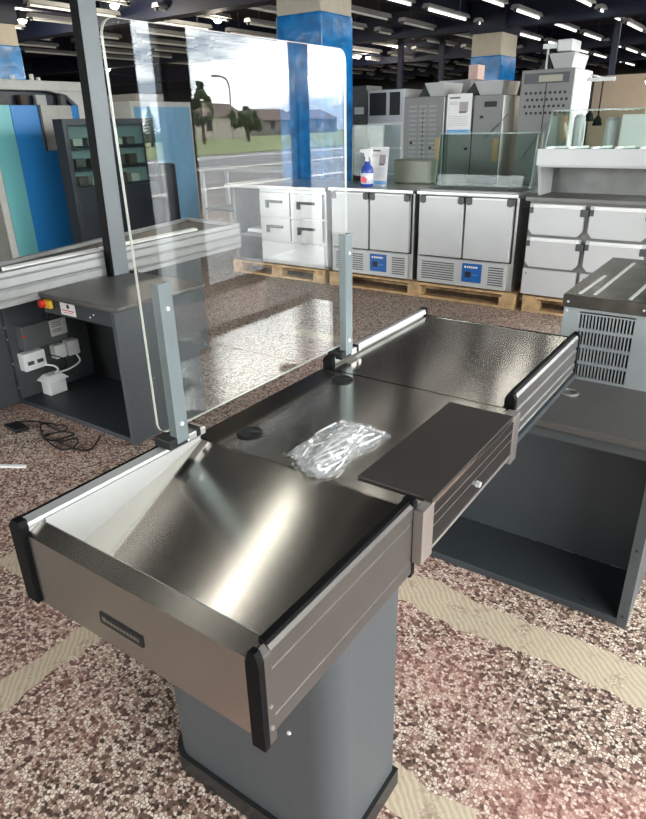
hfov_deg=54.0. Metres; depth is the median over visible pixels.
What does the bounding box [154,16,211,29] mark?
ceiling light
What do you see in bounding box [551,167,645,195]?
backsplash
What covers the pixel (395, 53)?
ceiling light
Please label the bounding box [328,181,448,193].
countertop
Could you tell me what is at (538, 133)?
glass shelf
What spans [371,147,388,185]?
leaflet
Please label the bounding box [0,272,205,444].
base cabinet
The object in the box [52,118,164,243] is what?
cabinet
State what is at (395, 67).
ceiling light
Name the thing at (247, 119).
wall
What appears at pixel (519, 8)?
ceiling light
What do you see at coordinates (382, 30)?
ceiling light
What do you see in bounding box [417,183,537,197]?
countertop
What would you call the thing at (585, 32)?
ceiling light
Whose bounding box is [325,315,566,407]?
countertop
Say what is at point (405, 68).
ceiling light
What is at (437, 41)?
ceiling light
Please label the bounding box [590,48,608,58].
ceiling light
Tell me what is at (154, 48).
ceiling light
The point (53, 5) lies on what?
ceiling light
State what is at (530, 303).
wooden pallet
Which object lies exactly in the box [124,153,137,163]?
goods
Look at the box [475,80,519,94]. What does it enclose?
exhaust hood
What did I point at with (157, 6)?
ceiling light
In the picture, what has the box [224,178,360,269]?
drawer cabinet
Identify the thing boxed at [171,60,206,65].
ceiling light
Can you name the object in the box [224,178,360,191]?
countertop
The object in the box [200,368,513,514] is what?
countertop
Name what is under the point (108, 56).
ceiling light
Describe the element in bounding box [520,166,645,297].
cabinet
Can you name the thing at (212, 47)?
ceiling light
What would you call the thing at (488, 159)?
metal cabinet
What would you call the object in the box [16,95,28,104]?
goods
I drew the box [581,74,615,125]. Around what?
stand
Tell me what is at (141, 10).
trim
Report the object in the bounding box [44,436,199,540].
panel
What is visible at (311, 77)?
pillar
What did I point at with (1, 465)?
floor strip
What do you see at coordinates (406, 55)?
ceiling light
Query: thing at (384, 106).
tall cabinet
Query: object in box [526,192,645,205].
countertop
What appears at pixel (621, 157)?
display
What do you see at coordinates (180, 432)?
screen
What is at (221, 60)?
ceiling light
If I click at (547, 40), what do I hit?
ceiling light
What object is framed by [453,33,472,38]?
ceiling light
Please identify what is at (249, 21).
ceiling light
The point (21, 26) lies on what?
ceiling light
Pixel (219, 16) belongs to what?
ceiling light
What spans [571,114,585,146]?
steel canister
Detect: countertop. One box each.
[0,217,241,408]
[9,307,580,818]
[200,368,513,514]
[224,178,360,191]
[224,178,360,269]
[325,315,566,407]
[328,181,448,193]
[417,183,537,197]
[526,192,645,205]
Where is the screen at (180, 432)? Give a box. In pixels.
[100,17,360,450]
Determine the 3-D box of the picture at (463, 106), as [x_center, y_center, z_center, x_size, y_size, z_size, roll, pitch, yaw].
[1.437,-3.092,6.481,0.094,0.091,0.001,15,29,32]
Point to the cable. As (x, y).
(43, 423)
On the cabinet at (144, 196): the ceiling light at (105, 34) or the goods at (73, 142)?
the goods at (73, 142)
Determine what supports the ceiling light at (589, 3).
hanging from the ceiling
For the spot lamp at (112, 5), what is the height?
0.380 m
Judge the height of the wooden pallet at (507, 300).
0.135 m
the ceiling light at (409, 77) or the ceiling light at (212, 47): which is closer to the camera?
the ceiling light at (212, 47)
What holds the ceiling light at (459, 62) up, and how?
hanging from the ceiling
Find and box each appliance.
[158,163,180,222]
[353,85,381,180]
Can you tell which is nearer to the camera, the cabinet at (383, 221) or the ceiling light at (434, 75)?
the cabinet at (383, 221)
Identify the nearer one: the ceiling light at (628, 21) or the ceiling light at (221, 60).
the ceiling light at (628, 21)
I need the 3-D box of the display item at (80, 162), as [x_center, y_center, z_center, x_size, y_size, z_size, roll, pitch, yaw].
[-2.522,-2.546,6.553,0.080,0.083,0.110,15,29,32]
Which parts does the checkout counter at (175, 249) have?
rail, bumper rail, rail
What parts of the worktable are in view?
leg, leg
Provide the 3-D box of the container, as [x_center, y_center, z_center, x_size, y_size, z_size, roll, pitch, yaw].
[0.907,-2.331,6.206,0.395,0.221,0.190,15,29,32]
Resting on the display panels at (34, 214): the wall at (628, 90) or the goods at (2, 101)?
the goods at (2, 101)
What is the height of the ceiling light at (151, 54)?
0.358 m
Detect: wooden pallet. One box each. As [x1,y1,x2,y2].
[233,258,332,283]
[329,270,523,309]
[521,294,563,315]
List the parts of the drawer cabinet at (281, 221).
handle, handle, drawer, drawer, kick panel, handle, handle, drawer, drawer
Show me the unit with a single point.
(607, 308)
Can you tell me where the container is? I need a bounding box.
[394,158,437,183]
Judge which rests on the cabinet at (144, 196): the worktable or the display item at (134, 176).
the display item at (134, 176)
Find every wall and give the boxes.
[106,86,217,156]
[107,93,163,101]
[213,63,645,155]
[585,73,645,146]
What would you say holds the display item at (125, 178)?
on the cabinet at (144, 196)
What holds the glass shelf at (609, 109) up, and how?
attached to the display at (621, 157)
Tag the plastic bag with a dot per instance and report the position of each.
(339, 429)
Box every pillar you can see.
[0,0,25,79]
[276,0,352,180]
[470,0,520,80]
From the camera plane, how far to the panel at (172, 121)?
8.30 m
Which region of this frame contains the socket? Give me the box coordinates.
[37,370,68,383]
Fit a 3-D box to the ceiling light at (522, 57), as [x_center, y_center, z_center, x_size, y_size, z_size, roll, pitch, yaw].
[5.820,-9.986,17.810,0.150,0.358,1.480,15,29,32]
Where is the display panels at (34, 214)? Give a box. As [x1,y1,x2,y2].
[0,79,84,260]
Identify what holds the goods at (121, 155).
on the cabinet at (144, 196)
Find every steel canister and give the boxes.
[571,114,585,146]
[603,117,619,146]
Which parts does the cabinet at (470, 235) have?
door, control panel, door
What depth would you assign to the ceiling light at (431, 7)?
9.74 m
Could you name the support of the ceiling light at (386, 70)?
hanging from the ceiling
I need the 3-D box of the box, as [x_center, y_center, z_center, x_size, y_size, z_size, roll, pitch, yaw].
[2.886,-2.466,5.644,0.400,0.299,0.300,15,29,32]
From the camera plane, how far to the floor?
1.89 m
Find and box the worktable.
[196,165,282,221]
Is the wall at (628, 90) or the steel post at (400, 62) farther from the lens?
the steel post at (400, 62)
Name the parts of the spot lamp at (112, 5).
bulb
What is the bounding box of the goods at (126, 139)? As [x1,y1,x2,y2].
[122,136,134,143]
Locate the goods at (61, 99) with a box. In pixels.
[56,95,66,104]
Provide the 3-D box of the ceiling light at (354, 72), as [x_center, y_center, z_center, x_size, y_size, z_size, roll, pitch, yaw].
[0.864,-11.218,20.808,0.150,0.358,1.480,15,29,32]
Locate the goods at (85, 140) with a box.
[82,138,88,145]
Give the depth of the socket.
3.86 m
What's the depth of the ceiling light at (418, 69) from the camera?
20.81 m
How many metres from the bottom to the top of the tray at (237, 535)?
0.098 m
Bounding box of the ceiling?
[15,0,645,88]
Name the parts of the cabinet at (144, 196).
panel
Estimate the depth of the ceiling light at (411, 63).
18.61 m
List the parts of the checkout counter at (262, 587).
rail, panel, bumper rail, rail, trim, lid, drawer, knob, panel, trim, bumper rail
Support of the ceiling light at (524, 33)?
hanging from the ceiling
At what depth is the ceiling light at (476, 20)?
10.78 m
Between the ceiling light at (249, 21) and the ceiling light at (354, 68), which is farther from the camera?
the ceiling light at (354, 68)
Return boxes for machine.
[512,38,592,185]
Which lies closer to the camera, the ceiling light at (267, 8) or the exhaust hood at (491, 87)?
the exhaust hood at (491, 87)
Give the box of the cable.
[20,420,100,450]
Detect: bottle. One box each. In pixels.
[360,148,372,186]
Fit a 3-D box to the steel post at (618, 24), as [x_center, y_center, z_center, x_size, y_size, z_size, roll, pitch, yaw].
[5.236,-5.468,11.776,0.200,3.080,0.200,15,29,32]
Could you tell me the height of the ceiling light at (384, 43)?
0.358 m
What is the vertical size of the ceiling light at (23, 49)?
0.358 m
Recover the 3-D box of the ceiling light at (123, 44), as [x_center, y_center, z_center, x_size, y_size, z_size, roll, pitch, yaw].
[-4.292,-7.341,12.463,0.150,0.358,1.480,15,29,32]
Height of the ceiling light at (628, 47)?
0.358 m
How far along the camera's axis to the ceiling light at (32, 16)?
9.56 m
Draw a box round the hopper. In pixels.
[439,64,484,93]
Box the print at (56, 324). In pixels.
[52,320,61,331]
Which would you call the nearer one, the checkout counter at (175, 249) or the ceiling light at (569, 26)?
the checkout counter at (175, 249)
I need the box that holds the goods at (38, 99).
[32,95,46,104]
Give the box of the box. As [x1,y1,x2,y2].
[618,114,645,146]
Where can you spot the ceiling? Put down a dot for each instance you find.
(129, 36)
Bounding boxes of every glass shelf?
[445,132,543,134]
[573,108,645,111]
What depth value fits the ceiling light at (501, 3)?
9.05 m
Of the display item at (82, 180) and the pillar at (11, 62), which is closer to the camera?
the display item at (82, 180)
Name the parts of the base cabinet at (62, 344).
panel, panel, panel, panel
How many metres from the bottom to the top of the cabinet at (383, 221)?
1.343 m
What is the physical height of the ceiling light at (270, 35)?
0.358 m
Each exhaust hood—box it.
[425,82,462,95]
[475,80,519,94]
[549,52,588,68]
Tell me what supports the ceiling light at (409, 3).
hanging from the ceiling
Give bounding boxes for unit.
[560,257,645,391]
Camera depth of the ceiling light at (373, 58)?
16.75 m
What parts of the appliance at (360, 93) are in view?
control plate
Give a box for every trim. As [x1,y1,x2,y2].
[14,0,533,74]
[16,0,275,42]
[19,37,432,81]
[22,58,249,81]
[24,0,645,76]
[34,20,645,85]
[107,44,645,94]
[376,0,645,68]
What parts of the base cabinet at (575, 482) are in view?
panel, panel, panel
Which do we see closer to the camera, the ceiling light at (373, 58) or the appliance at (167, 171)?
the appliance at (167, 171)
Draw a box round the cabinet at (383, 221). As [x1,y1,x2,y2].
[328,124,448,279]
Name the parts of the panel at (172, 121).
door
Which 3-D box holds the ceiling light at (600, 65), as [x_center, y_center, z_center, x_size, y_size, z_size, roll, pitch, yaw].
[9.458,-11.579,21.159,0.150,0.358,1.480,15,29,32]
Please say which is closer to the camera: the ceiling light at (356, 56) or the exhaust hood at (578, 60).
the exhaust hood at (578, 60)
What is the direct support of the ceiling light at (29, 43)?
hanging from the ceiling
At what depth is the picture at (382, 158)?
6.01 m
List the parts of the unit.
lid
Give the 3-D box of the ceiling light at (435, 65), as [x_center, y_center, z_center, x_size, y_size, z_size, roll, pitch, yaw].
[3.824,-10.904,19.955,0.150,0.358,1.480,15,29,32]
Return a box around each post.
[69,0,137,276]
[397,39,404,88]
[438,37,445,81]
[607,18,622,74]
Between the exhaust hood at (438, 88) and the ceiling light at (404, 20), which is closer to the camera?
the exhaust hood at (438, 88)
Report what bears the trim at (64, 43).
attached to the wall at (247, 119)
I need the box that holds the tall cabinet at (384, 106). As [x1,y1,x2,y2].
[368,89,421,181]
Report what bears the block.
on the floor
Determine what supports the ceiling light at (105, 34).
hanging from the ceiling
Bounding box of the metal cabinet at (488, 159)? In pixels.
[442,80,519,184]
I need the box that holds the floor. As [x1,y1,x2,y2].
[0,155,645,818]
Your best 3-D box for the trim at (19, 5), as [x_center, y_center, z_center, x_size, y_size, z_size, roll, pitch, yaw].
[-1.320,-7.622,12.826,0.180,0.270,34.000,15,29,32]
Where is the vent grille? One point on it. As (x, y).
(608, 314)
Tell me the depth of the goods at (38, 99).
7.03 m
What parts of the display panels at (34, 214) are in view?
door panel, door trim, door panel, door panel, notice panel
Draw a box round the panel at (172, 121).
[108,101,200,218]
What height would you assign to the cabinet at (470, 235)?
1.258 m
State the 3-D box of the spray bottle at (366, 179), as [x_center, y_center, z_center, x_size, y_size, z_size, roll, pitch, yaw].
[0.410,-2.277,5.972,0.137,0.336,0.120,15,29,32]
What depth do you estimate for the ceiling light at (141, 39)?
12.51 m
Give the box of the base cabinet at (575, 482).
[430,379,645,628]
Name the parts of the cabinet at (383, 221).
door, control panel, door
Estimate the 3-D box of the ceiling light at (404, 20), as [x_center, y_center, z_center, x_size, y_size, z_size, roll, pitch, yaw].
[1.727,-6.846,11.048,0.150,0.358,1.480,15,29,32]
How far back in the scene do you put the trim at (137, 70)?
20.83 m
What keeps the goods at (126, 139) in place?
on the cabinet at (144, 196)
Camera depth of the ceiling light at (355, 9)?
9.74 m
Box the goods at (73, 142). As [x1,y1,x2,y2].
[69,139,82,145]
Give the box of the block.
[4,421,28,432]
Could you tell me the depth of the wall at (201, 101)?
34.48 m
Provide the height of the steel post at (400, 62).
3.080 m
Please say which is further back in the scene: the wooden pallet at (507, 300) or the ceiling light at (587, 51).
the ceiling light at (587, 51)
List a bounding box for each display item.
[73,158,85,167]
[76,176,88,186]
[86,158,91,166]
[88,176,94,184]
[120,172,127,181]
[127,172,139,180]
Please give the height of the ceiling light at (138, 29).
0.358 m
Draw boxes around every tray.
[84,439,396,633]
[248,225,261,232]
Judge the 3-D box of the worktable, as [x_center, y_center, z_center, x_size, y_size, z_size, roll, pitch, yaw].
[-0.824,-3.173,9.628,2.300,0.920,0.700,15,29,32]
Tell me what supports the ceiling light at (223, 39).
hanging from the ceiling
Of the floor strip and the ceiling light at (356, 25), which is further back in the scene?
the ceiling light at (356, 25)
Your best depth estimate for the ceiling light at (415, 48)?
14.93 m
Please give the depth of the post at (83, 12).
3.31 m
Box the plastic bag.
[287,420,384,478]
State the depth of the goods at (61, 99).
7.24 m
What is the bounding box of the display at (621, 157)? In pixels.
[536,107,645,168]
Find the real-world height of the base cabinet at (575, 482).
0.669 m
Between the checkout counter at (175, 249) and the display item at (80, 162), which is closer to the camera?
the checkout counter at (175, 249)
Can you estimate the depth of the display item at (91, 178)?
6.71 m
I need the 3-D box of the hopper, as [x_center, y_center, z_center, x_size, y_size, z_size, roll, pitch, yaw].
[1.575,-3.113,7.955,0.730,2.080,0.500,15,29,32]
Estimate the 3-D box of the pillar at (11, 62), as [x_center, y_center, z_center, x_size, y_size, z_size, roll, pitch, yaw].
[-4.694,-4.270,9.306,0.660,3.350,0.640,15,29,32]
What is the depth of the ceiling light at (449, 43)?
13.84 m
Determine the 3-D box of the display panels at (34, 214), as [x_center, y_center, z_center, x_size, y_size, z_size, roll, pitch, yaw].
[-4.028,-2.368,6.692,0.775,2.000,3.320,15,29,32]
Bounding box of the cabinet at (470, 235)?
[417,132,543,291]
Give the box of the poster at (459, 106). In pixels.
[446,93,472,132]
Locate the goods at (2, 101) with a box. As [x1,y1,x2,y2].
[0,99,9,104]
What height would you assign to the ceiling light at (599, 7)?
0.358 m
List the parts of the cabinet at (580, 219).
panel, drawer, drawer, panel, drawer, drawer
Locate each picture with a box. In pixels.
[379,155,385,163]
[459,102,467,111]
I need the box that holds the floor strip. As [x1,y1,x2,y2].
[0,464,26,467]
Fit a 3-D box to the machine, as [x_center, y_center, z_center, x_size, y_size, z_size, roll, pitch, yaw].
[2.302,-2.531,6.515,0.505,2.170,0.624,15,29,32]
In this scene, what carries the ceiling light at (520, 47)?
hanging from the ceiling
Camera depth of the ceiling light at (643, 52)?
16.91 m
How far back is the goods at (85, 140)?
6.55 m
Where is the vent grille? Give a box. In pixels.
[575,311,635,387]
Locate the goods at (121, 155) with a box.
[117,154,124,163]
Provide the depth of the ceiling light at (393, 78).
24.98 m
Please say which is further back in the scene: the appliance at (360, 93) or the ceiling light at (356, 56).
the ceiling light at (356, 56)
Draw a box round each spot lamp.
[17,10,26,23]
[109,3,119,8]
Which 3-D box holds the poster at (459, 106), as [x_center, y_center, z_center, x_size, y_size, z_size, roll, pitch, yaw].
[1.400,-3.040,6.535,0.270,0.380,0.005,15,29,32]
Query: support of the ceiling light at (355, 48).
hanging from the ceiling
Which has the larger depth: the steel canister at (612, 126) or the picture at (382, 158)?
the picture at (382, 158)
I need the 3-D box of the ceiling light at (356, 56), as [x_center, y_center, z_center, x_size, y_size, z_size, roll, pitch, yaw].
[0.510,-8.875,15.621,0.150,0.358,1.480,15,29,32]
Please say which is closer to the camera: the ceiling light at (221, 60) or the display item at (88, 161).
the display item at (88, 161)
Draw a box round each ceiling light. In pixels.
[15,22,25,29]
[18,41,58,48]
[20,37,76,55]
[23,0,69,11]
[27,12,112,29]
[71,29,137,48]
[75,41,135,54]
[96,0,131,5]
[96,1,120,18]
[99,30,121,39]
[102,46,144,60]
[131,26,198,39]
[137,36,197,47]
[147,44,196,60]
[150,35,203,54]
[151,2,167,10]
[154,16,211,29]
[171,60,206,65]
[198,12,230,21]
[207,58,249,64]
[209,42,255,54]
[210,36,264,47]
[225,12,276,38]
[244,11,275,28]
[247,5,276,13]
[351,1,391,20]
[353,14,366,29]
[353,44,382,53]
[353,53,361,58]
[353,67,376,71]
[353,71,362,74]
[368,56,381,60]
[370,41,406,48]
[374,12,415,39]
[380,64,396,73]
[387,48,397,56]
[388,65,396,68]
[388,77,408,81]
[390,0,415,6]
[395,76,415,78]
[398,10,436,29]
[404,45,414,58]
[404,62,429,66]
[404,66,413,70]
[411,46,438,53]
[417,62,425,71]
[422,0,469,20]
[422,37,439,43]
[432,64,454,69]
[433,74,452,78]
[444,73,463,75]
[446,40,457,46]
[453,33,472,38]
[453,59,469,65]
[461,38,471,49]
[473,17,483,23]
[484,0,508,7]
[510,0,542,18]
[517,45,540,53]
[518,54,540,62]
[520,26,543,40]
[544,29,557,43]
[552,23,579,32]
[577,0,596,6]
[579,21,604,40]
[580,49,590,53]
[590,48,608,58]
[594,3,624,20]
[598,64,608,68]
[622,15,645,31]
[622,45,639,53]
[623,61,636,65]
[638,44,645,55]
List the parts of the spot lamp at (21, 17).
bulb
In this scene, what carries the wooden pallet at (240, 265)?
on the floor
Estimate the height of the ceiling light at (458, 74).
0.358 m
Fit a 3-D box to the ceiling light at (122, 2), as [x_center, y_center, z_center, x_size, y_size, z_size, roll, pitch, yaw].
[-3.017,-5.296,7.853,0.150,0.358,1.480,15,29,32]
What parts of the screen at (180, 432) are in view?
clamp plate, clamp plate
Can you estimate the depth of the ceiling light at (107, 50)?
13.85 m
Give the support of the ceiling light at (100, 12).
hanging from the ceiling
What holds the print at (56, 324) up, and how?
attached to the base cabinet at (62, 344)
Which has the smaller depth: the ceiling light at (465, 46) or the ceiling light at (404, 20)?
the ceiling light at (404, 20)
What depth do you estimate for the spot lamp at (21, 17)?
9.46 m
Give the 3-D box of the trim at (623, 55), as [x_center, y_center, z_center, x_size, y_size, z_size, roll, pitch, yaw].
[2.150,-11.688,21.861,29.400,0.420,0.240,15,29,32]
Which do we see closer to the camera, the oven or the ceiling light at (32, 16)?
the oven
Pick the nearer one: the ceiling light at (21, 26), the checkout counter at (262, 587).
the checkout counter at (262, 587)
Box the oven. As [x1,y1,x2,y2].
[403,82,462,182]
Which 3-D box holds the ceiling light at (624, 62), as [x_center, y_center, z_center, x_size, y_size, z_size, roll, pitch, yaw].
[9.665,-11.035,19.940,0.150,0.358,1.480,15,29,32]

